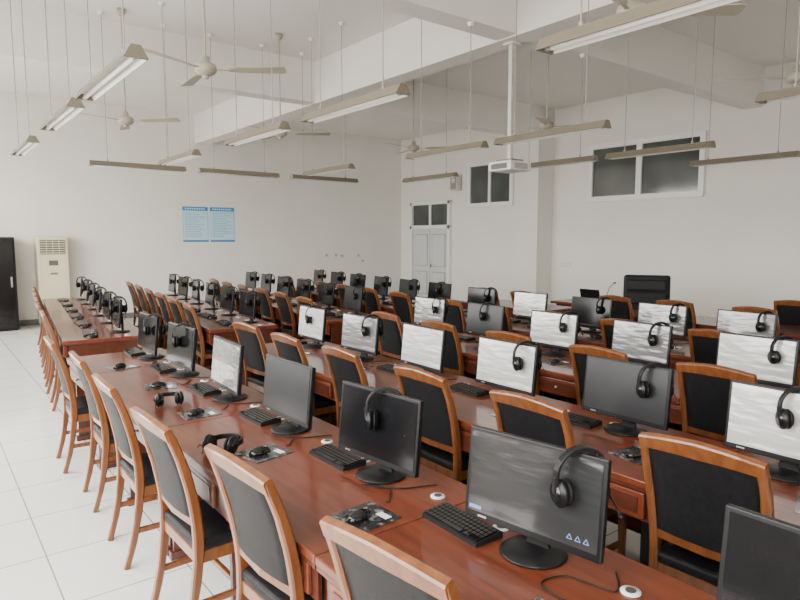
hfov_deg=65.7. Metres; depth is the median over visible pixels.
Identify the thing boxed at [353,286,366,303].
headphones
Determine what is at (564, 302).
lectern
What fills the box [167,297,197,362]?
wooden chair
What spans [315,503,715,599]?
computer desk
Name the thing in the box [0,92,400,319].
wall
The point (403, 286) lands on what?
computer monitor
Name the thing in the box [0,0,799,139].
ceiling
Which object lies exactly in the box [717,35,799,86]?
ceiling fan
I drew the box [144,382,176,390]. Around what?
mouse pad
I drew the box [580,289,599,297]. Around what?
laptop
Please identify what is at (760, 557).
computer monitor
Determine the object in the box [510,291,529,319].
wooden chair
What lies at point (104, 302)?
headphones
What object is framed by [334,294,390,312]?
computer desk
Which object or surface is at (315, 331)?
computer monitor
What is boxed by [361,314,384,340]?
headphones
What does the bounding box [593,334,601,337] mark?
computer mouse
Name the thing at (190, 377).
cable
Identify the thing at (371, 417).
headphones
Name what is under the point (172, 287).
computer monitor
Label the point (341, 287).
wooden chair
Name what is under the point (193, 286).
headphones
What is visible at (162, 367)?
keyboard
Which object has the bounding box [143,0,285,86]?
ceiling fan
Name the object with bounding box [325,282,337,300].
headphones
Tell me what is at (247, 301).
headphones
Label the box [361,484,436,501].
cable
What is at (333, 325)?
computer desk
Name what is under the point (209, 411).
mouse pad
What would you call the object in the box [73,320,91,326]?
keyboard
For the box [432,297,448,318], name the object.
headphones
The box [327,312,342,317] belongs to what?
keyboard
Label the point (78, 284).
headphones
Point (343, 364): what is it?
wooden chair
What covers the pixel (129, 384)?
computer desk
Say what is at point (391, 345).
wooden chair
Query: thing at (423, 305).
computer monitor
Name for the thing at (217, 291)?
headphones
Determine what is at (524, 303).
computer monitor
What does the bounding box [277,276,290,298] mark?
computer monitor
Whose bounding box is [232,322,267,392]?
wooden chair
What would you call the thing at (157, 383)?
computer mouse
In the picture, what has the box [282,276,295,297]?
wooden chair
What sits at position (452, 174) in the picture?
lamp
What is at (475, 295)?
computer monitor
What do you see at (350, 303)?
computer monitor
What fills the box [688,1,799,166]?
lamp
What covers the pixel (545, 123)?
ceiling fan
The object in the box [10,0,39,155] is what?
lamp
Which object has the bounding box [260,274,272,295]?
computer monitor
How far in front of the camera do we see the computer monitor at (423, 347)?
4.63 m
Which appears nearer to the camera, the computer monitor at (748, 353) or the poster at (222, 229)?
the computer monitor at (748, 353)
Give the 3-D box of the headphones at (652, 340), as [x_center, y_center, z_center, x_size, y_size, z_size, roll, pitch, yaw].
[1.998,0.305,4.720,0.187,0.276,0.157,-1,6,-5]
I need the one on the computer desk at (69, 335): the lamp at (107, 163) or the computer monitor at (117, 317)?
the computer monitor at (117, 317)
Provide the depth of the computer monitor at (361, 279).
11.31 m
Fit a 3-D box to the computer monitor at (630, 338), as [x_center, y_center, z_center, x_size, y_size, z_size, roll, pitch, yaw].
[1.904,0.364,4.890,0.224,0.382,0.510,-4,7,-35]
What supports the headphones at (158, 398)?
on the computer desk at (129, 384)
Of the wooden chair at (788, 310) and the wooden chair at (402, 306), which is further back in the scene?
the wooden chair at (402, 306)
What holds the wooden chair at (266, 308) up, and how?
on the floor
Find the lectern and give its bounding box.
[550,299,600,328]
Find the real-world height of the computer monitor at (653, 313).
0.382 m
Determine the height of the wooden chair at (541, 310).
1.043 m
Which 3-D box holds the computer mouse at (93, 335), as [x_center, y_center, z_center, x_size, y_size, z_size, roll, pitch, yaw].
[-3.222,0.379,6.503,0.112,0.034,0.062,-4,7,-36]
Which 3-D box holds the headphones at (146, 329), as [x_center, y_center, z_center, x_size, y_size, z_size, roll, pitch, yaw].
[-2.070,0.256,5.224,0.187,0.278,0.162,-1,6,-14]
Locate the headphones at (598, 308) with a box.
[596,297,614,315]
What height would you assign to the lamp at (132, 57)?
1.937 m
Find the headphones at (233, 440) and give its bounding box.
[197,433,242,453]
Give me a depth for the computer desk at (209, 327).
7.43 m
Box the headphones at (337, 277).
[336,271,345,283]
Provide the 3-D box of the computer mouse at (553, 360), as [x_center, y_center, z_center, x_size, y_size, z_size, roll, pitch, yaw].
[1.304,0.504,5.212,0.112,0.034,0.062,-4,7,-36]
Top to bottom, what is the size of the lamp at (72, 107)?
1.937 m
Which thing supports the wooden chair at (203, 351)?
on the floor
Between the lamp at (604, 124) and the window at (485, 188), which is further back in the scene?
the window at (485, 188)
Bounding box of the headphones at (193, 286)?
[192,279,203,294]
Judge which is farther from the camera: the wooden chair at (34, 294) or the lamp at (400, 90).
the wooden chair at (34, 294)
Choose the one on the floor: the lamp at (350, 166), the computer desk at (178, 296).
the computer desk at (178, 296)
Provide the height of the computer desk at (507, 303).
0.758 m
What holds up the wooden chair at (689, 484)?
on the floor
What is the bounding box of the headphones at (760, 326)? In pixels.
[755,311,783,332]
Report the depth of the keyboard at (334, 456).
2.89 m
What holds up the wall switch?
attached to the wall at (735, 244)
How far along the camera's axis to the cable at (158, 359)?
5.27 m
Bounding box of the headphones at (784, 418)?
[775,386,799,428]
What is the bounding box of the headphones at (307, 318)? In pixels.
[305,305,321,324]
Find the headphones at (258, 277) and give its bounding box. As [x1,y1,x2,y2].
[250,271,259,285]
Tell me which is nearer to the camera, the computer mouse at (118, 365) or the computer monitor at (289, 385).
the computer monitor at (289, 385)
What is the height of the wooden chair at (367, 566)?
1.043 m
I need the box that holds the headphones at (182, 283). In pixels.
[181,276,191,291]
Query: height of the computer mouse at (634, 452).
0.034 m
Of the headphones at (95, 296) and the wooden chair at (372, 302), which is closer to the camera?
the headphones at (95, 296)
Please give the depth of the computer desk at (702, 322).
7.77 m
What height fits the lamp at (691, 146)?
1.937 m
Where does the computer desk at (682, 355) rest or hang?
on the floor
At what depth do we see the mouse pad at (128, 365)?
4.99 m
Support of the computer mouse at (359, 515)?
on the mouse pad at (381, 516)
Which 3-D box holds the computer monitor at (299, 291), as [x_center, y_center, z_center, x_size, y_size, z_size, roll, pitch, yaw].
[-1.528,-0.135,9.896,0.224,0.382,0.510,-4,7,-32]
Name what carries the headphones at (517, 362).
attached to the computer monitor at (494, 367)
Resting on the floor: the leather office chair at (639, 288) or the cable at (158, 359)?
the leather office chair at (639, 288)
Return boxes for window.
[467,158,514,207]
[587,130,707,201]
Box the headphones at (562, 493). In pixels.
[550,445,623,518]
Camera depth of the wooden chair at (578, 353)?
4.49 m
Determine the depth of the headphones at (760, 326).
5.43 m
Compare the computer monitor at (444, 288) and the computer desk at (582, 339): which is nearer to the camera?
the computer desk at (582, 339)
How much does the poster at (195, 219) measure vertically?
0.830 m
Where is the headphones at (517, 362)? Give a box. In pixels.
[512,340,546,373]
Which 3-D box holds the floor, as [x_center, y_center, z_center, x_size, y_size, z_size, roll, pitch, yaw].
[0.464,1.070,7.909,13.130,0.120,18.100,-4,7,-38]
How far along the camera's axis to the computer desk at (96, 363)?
5.31 m
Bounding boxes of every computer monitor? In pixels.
[76,277,88,299]
[81,280,94,304]
[85,282,96,309]
[92,286,102,316]
[100,291,111,323]
[109,296,129,332]
[137,312,163,359]
[166,322,198,377]
[167,274,178,295]
[178,276,190,299]
[190,279,203,303]
[204,282,219,309]
[211,335,246,401]
[220,286,236,315]
[239,290,257,322]
[245,272,256,291]
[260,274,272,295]
[262,354,315,434]
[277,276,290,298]
[296,279,310,298]
[298,305,326,347]
[313,270,323,288]
[318,282,334,308]
[330,271,343,287]
[338,380,423,483]
[341,312,379,360]
[344,286,363,314]
[350,274,365,287]
[374,276,388,298]
[399,279,417,303]
[400,322,446,375]
[413,296,446,324]
[428,282,451,298]
[465,425,611,568]
[466,287,496,309]
[466,302,504,342]
[475,336,539,398]
[512,291,547,324]
[529,310,579,355]
[571,296,612,332]
[582,354,673,436]
[611,319,672,366]
[637,302,687,337]
[716,309,777,337]
[716,331,799,387]
[716,503,799,599]
[724,379,799,483]
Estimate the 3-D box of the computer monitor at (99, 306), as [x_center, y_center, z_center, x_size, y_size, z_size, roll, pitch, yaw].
[-4.035,0.019,8.348,0.224,0.382,0.510,-3,7,-29]
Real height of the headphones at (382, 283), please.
0.278 m
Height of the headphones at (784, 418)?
0.280 m
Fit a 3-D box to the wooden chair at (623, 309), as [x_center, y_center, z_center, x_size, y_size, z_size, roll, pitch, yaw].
[3.054,0.439,8.422,0.594,1.043,0.480,-4,7,-35]
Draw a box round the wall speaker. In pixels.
[450,174,460,190]
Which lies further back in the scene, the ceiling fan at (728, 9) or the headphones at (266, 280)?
the headphones at (266, 280)
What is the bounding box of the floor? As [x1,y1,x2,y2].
[0,300,640,599]
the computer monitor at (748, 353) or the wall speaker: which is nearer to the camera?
the computer monitor at (748, 353)
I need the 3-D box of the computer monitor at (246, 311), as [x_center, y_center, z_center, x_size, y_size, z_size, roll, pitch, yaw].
[-1.871,0.087,7.670,0.224,0.382,0.510,-4,7,-34]
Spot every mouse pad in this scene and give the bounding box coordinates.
[104,363,140,370]
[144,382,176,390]
[177,407,221,419]
[234,443,292,462]
[330,501,401,531]
[542,359,571,364]
[608,445,641,464]
[671,346,684,349]
[795,494,799,512]
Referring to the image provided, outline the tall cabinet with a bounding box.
[0,237,19,331]
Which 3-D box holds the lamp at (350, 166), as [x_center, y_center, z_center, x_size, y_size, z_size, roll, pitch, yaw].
[-1.030,-2.768,8.682,0.124,1.937,1.258,-4,7,-38]
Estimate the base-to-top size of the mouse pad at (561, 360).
0.004 m
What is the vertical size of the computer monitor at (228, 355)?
0.382 m
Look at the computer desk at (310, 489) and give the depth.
2.67 m
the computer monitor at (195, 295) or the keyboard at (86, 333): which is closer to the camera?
the keyboard at (86, 333)
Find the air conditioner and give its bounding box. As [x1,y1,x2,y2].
[33,236,70,324]
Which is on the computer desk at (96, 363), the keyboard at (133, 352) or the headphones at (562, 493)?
the keyboard at (133, 352)
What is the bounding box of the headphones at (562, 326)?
[559,311,583,334]
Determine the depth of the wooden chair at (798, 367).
4.71 m
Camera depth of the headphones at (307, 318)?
5.92 m
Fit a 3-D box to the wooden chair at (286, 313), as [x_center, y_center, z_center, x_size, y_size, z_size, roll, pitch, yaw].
[-1.477,0.386,8.951,0.594,1.043,0.480,-4,7,-33]
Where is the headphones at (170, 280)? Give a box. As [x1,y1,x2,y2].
[169,274,178,283]
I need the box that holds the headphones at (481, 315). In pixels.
[479,302,494,320]
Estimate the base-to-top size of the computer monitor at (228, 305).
0.382 m
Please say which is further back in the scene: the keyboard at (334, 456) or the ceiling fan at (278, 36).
the ceiling fan at (278, 36)
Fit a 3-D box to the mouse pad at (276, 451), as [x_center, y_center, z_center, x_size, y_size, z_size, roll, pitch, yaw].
[-0.661,0.742,3.012,0.190,0.004,0.210,5,8,42]
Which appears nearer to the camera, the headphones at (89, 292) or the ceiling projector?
the ceiling projector
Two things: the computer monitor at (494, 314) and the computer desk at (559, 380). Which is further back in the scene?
the computer monitor at (494, 314)
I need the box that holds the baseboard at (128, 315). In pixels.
[19,295,389,325]
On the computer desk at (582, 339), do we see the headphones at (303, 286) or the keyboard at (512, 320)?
the keyboard at (512, 320)
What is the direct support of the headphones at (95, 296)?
attached to the computer monitor at (99, 306)
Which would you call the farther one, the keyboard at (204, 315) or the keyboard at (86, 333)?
the keyboard at (204, 315)
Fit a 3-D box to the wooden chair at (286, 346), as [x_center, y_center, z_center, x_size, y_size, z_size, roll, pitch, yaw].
[-0.712,0.766,5.142,0.594,1.043,0.480,-4,7,-37]
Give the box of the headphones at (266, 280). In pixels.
[265,273,274,287]
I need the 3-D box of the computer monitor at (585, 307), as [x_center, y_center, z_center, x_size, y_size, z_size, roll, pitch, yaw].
[2.129,0.165,6.891,0.224,0.382,0.510,-5,7,-39]
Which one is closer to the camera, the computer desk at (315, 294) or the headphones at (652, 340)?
the headphones at (652, 340)
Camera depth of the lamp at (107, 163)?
8.22 m
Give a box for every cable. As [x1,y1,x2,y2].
[141,359,165,364]
[173,377,208,384]
[211,401,261,409]
[271,434,331,445]
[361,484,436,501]
[540,571,619,599]
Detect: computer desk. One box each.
[42,297,94,316]
[47,306,110,331]
[53,318,142,392]
[67,348,172,466]
[98,363,265,555]
[138,293,202,313]
[158,301,226,348]
[169,410,466,599]
[184,311,277,384]
[219,290,273,309]
[250,339,352,392]
[255,297,324,332]
[285,305,369,344]
[295,287,317,302]
[307,351,486,426]
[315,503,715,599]
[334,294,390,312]
[363,301,466,324]
[378,322,402,358]
[396,332,569,374]
[421,385,739,566]
[461,299,570,317]
[465,316,524,335]
[512,320,603,346]
[538,354,723,441]
[633,309,716,338]
[658,339,788,388]
[668,450,799,545]
[780,324,799,339]
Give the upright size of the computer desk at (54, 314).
0.758 m
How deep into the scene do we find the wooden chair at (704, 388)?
3.81 m
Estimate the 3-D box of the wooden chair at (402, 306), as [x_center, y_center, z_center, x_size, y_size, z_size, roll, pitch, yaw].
[0.197,0.382,8.989,0.594,1.043,0.480,-4,7,-32]
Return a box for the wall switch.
[561,262,570,266]
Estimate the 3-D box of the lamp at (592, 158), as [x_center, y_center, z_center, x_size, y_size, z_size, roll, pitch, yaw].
[1.964,-2.684,7.845,0.124,1.937,1.258,-4,7,-38]
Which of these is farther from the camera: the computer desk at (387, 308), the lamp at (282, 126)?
the computer desk at (387, 308)
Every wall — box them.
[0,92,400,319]
[401,60,799,317]
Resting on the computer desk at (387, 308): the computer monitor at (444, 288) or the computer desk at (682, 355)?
the computer monitor at (444, 288)
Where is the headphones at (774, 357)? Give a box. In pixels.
[767,335,799,363]
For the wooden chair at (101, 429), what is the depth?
4.07 m
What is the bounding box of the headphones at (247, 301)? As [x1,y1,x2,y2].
[245,291,260,310]
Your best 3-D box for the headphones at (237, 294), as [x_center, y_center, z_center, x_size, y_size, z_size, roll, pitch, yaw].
[-2.230,-0.042,8.214,0.187,0.282,0.169,-1,4,-9]
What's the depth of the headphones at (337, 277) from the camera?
11.93 m
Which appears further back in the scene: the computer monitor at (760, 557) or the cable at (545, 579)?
the cable at (545, 579)
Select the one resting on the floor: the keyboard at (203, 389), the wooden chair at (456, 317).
the wooden chair at (456, 317)
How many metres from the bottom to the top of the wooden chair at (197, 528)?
1.043 m
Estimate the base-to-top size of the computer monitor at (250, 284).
0.382 m
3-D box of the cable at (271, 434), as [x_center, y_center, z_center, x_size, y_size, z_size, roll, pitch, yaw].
[-0.519,0.712,3.260,0.273,0.015,0.192,-4,7,-38]
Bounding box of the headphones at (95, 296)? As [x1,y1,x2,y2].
[93,286,106,300]
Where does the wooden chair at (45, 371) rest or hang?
on the floor
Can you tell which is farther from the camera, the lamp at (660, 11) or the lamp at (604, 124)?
the lamp at (604, 124)
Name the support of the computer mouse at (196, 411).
on the mouse pad at (209, 411)
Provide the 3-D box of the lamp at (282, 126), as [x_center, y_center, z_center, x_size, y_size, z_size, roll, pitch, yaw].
[-1.358,-2.468,5.678,0.124,1.937,1.228,-4,7,-38]
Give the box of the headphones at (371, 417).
[365,386,404,436]
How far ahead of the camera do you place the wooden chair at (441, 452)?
3.61 m
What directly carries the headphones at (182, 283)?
attached to the computer monitor at (183, 291)
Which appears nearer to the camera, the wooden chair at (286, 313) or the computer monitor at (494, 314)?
the computer monitor at (494, 314)
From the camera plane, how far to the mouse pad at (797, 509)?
2.42 m
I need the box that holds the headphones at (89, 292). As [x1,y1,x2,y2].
[87,282,99,295]
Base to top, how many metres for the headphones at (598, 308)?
0.280 m
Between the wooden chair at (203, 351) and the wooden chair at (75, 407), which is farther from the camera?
the wooden chair at (203, 351)
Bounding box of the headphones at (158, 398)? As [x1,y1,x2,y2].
[153,391,183,408]
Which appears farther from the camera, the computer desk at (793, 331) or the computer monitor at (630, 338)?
the computer desk at (793, 331)
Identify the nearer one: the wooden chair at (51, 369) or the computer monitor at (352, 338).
the computer monitor at (352, 338)
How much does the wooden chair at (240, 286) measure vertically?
1.043 m
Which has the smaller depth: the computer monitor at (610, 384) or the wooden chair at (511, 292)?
the computer monitor at (610, 384)
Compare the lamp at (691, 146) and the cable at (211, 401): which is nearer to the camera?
the cable at (211, 401)
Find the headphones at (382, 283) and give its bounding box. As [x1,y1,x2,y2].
[381,276,391,290]
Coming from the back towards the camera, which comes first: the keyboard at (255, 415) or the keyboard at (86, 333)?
the keyboard at (86, 333)
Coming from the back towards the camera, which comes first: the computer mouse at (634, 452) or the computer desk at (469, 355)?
the computer desk at (469, 355)
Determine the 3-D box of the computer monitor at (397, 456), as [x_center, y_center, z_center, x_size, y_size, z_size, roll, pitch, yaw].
[-0.084,0.581,2.716,0.224,0.382,0.510,-5,8,-43]
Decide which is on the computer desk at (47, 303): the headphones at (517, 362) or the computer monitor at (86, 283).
the computer monitor at (86, 283)
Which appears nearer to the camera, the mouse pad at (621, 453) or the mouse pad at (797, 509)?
the mouse pad at (797, 509)
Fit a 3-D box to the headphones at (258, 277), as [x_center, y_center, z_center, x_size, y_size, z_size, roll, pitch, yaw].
[-2.794,-0.409,11.894,0.187,0.278,0.162,0,6,-3]
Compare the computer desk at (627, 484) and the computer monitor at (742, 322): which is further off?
the computer monitor at (742, 322)
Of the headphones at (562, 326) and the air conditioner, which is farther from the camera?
the air conditioner
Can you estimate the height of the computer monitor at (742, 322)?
0.382 m
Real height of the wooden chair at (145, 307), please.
1.043 m
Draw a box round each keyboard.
[61,302,72,306]
[65,307,77,311]
[69,313,83,318]
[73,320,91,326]
[82,329,97,336]
[124,347,145,356]
[150,362,176,373]
[187,382,221,396]
[197,313,216,317]
[216,320,231,325]
[238,407,280,426]
[309,443,365,471]
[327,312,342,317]
[376,363,395,373]
[422,502,502,547]
[449,382,489,396]
[458,334,475,340]
[511,319,520,322]
[568,412,601,428]
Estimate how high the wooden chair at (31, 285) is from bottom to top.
1.043 m
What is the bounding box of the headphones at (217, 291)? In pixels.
[207,282,219,298]
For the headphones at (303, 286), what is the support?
attached to the computer monitor at (299, 291)
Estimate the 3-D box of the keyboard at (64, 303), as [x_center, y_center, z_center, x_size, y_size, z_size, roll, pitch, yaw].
[-5.192,0.064,9.666,0.140,0.032,0.400,-3,7,-31]
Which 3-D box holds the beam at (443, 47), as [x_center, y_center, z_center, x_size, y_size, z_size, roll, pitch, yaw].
[0.721,-3.308,7.672,0.300,0.660,17.700,-4,7,-38]
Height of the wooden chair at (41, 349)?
1.043 m
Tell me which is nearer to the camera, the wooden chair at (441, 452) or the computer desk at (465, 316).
the wooden chair at (441, 452)
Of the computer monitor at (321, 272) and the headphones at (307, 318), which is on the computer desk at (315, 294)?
the computer monitor at (321, 272)
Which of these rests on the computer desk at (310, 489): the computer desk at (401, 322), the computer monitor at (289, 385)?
the computer monitor at (289, 385)
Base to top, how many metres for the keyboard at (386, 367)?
0.032 m
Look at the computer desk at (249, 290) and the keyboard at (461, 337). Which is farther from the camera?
the computer desk at (249, 290)
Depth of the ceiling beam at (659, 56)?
8.28 m
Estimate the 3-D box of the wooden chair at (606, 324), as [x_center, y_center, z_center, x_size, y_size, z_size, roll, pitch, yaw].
[2.290,0.677,6.033,0.594,1.043,0.480,-5,7,-39]
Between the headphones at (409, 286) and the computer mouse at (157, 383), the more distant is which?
the headphones at (409, 286)
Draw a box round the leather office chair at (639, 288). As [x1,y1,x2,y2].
[623,275,670,309]
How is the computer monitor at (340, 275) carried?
on the computer desk at (315, 294)
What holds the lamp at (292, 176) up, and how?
hanging from the ceiling
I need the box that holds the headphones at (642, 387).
[636,362,679,404]
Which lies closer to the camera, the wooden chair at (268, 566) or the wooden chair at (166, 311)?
the wooden chair at (268, 566)
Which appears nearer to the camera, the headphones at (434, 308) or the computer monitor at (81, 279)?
the headphones at (434, 308)
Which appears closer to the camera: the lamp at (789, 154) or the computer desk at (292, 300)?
the lamp at (789, 154)
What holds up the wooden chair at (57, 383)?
on the floor
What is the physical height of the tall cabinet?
1.810 m
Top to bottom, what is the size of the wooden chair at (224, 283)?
1.043 m
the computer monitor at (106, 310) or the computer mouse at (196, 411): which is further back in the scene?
the computer monitor at (106, 310)
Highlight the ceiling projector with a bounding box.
[489,41,530,173]
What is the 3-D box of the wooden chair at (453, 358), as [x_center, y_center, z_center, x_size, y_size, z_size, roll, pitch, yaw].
[0.554,0.691,5.894,0.594,1.043,0.480,-4,7,-36]
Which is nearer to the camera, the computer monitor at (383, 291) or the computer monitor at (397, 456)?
the computer monitor at (397, 456)
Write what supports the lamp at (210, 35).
hanging from the ceiling
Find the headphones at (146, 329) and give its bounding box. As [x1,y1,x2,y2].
[143,313,166,342]
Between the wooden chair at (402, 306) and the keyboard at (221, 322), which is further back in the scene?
the wooden chair at (402, 306)
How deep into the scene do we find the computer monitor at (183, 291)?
10.52 m
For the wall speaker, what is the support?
attached to the wall at (735, 244)
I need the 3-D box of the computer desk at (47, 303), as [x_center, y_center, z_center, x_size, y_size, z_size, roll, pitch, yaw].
[-5.343,0.405,10.150,0.824,0.758,1.717,-4,7,-32]
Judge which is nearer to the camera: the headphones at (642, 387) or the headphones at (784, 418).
the headphones at (784, 418)
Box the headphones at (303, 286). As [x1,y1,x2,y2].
[302,279,313,293]
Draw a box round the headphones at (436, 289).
[435,281,444,293]
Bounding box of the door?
[410,200,451,296]
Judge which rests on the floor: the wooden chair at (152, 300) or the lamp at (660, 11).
the wooden chair at (152, 300)
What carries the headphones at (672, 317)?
attached to the computer monitor at (653, 313)
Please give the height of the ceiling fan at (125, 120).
1.452 m
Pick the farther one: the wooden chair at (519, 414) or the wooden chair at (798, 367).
the wooden chair at (798, 367)
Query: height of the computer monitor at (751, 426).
0.382 m
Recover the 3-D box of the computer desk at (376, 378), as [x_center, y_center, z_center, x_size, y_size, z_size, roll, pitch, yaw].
[-0.179,0.927,4.913,0.824,0.758,1.717,-4,7,-38]
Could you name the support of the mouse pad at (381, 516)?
on the computer desk at (310, 489)
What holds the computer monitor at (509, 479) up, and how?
on the computer desk at (480, 573)
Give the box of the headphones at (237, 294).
[225,286,238,305]
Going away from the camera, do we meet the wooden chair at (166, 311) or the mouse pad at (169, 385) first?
the mouse pad at (169, 385)
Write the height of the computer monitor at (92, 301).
0.382 m
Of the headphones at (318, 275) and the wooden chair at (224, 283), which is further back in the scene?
the headphones at (318, 275)
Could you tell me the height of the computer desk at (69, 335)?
0.758 m
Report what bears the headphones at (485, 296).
attached to the computer monitor at (475, 295)
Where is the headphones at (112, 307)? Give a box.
[109,296,127,317]
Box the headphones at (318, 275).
[317,269,325,278]
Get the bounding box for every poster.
[182,206,208,241]
[210,207,234,241]
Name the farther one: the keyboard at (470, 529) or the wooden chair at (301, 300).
the wooden chair at (301, 300)
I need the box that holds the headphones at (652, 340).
[647,321,677,349]
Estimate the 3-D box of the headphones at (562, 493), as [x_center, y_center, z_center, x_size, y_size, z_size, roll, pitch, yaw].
[0.566,0.588,1.890,0.187,0.276,0.158,-1,6,-14]
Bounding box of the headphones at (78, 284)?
[76,276,85,287]
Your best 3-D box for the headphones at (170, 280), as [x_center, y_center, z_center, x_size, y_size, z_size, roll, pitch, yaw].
[-4.050,-0.333,11.125,0.187,0.279,0.163,-1,6,-8]
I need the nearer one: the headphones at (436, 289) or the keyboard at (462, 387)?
the keyboard at (462, 387)
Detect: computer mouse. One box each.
[87,334,98,337]
[113,362,125,367]
[150,381,165,387]
[187,407,204,415]
[249,445,270,455]
[347,507,371,523]
[550,358,559,362]
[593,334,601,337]
[626,448,640,457]
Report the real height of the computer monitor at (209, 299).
0.382 m
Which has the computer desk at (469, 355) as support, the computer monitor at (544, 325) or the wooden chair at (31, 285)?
the computer monitor at (544, 325)
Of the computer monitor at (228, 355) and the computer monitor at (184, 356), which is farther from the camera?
the computer monitor at (184, 356)
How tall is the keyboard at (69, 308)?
0.032 m
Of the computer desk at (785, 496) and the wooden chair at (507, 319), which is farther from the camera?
the wooden chair at (507, 319)
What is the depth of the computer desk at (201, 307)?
9.48 m
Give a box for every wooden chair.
[30,284,43,348]
[31,288,44,356]
[32,292,46,367]
[33,297,49,378]
[35,303,63,393]
[39,310,69,411]
[43,335,97,473]
[69,351,116,512]
[91,373,159,569]
[126,281,141,328]
[130,406,236,599]
[134,284,150,313]
[144,288,167,347]
[155,292,173,349]
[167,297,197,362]
[182,302,212,368]
[204,443,323,599]
[209,278,220,304]
[221,281,238,311]
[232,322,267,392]
[237,284,261,319]
[254,287,280,331]
[270,332,335,424]
[273,292,303,337]
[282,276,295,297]
[296,296,330,342]
[315,281,326,304]
[319,515,459,599]
[322,345,368,427]
[336,284,354,310]
[363,287,381,313]
[371,311,402,358]
[389,291,413,323]
[393,365,468,483]
[421,320,475,378]
[440,298,466,333]
[481,304,512,335]
[485,331,569,402]
[489,389,626,555]
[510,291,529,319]
[540,310,568,350]
[568,344,628,405]
[599,295,633,320]
[600,318,638,362]
[638,432,773,596]
[656,300,695,340]
[676,362,757,440]
[688,329,732,364]
[732,306,779,336]
[773,300,799,325]
[796,348,799,385]
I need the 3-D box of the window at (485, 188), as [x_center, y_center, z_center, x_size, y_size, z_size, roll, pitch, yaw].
[2.246,-2.905,15.515,0.070,1.140,1.560,-4,7,-38]
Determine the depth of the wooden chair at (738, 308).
6.81 m
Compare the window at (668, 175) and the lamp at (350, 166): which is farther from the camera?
the window at (668, 175)
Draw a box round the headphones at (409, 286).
[408,279,419,295]
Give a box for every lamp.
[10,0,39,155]
[39,0,84,130]
[74,0,148,100]
[88,10,186,171]
[157,0,201,165]
[197,33,279,177]
[223,0,290,145]
[289,52,358,182]
[300,0,410,122]
[302,22,355,175]
[402,79,458,182]
[405,20,488,159]
[493,0,611,145]
[528,50,598,168]
[535,0,739,54]
[605,18,715,159]
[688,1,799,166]
[755,10,799,103]
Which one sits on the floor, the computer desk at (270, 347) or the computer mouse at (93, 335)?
the computer desk at (270, 347)
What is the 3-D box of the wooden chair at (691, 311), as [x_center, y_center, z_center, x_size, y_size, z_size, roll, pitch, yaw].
[3.564,0.500,7.802,0.594,1.043,0.480,-4,7,-38]
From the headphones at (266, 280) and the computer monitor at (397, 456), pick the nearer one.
the computer monitor at (397, 456)
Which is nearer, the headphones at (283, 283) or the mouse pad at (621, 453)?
the mouse pad at (621, 453)
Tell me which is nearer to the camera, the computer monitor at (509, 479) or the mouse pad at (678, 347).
the computer monitor at (509, 479)
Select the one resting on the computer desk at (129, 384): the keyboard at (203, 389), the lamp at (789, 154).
the keyboard at (203, 389)
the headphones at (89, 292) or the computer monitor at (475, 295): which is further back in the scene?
the headphones at (89, 292)
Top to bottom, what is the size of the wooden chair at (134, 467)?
1.043 m
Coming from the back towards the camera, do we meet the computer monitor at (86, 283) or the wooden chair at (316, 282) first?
the wooden chair at (316, 282)
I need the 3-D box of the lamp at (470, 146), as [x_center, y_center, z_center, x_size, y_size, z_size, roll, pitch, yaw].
[0.487,-2.573,6.737,0.124,1.937,1.248,-4,7,-38]
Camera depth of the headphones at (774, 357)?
4.06 m
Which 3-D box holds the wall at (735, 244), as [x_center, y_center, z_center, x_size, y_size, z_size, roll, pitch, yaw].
[5.347,-1.680,11.441,0.770,4.650,17.700,-4,7,-38]
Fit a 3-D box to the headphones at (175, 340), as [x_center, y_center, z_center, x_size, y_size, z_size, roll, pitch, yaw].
[-1.623,0.312,4.659,0.187,0.281,0.166,-1,7,-11]
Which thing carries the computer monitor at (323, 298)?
on the computer desk at (333, 325)
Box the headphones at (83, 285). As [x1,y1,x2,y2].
[82,279,92,290]
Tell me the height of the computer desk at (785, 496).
0.758 m
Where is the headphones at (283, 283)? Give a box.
[282,276,293,290]
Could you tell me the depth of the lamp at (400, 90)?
4.36 m
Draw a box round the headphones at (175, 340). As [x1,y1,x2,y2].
[171,323,197,347]
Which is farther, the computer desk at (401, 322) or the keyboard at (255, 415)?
the computer desk at (401, 322)
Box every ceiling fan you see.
[80,7,180,129]
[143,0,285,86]
[246,33,329,139]
[386,96,447,153]
[513,55,569,131]
[611,0,745,15]
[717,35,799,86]
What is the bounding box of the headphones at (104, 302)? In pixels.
[101,291,116,306]
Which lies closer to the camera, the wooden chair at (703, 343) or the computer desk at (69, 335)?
the wooden chair at (703, 343)
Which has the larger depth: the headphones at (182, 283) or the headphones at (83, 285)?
the headphones at (182, 283)
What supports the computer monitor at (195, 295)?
on the computer desk at (201, 307)
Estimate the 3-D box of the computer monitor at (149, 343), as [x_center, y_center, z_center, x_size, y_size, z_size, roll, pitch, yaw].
[-2.179,0.313,5.404,0.224,0.382,0.510,-4,7,-38]
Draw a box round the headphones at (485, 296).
[484,287,497,304]
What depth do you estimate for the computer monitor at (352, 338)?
5.31 m
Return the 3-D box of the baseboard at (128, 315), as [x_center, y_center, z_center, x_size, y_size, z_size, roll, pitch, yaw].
[-4.956,0.256,14.849,12.650,0.120,0.015,-4,7,-38]
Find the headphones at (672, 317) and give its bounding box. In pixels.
[669,303,692,323]
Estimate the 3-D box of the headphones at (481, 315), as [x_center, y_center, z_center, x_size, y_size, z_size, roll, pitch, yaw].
[0.883,0.162,6.159,0.187,0.276,0.158,0,6,0]
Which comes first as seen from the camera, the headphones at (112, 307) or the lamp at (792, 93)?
the lamp at (792, 93)
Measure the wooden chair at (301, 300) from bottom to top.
1.043 m
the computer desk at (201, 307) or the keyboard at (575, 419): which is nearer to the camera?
the keyboard at (575, 419)

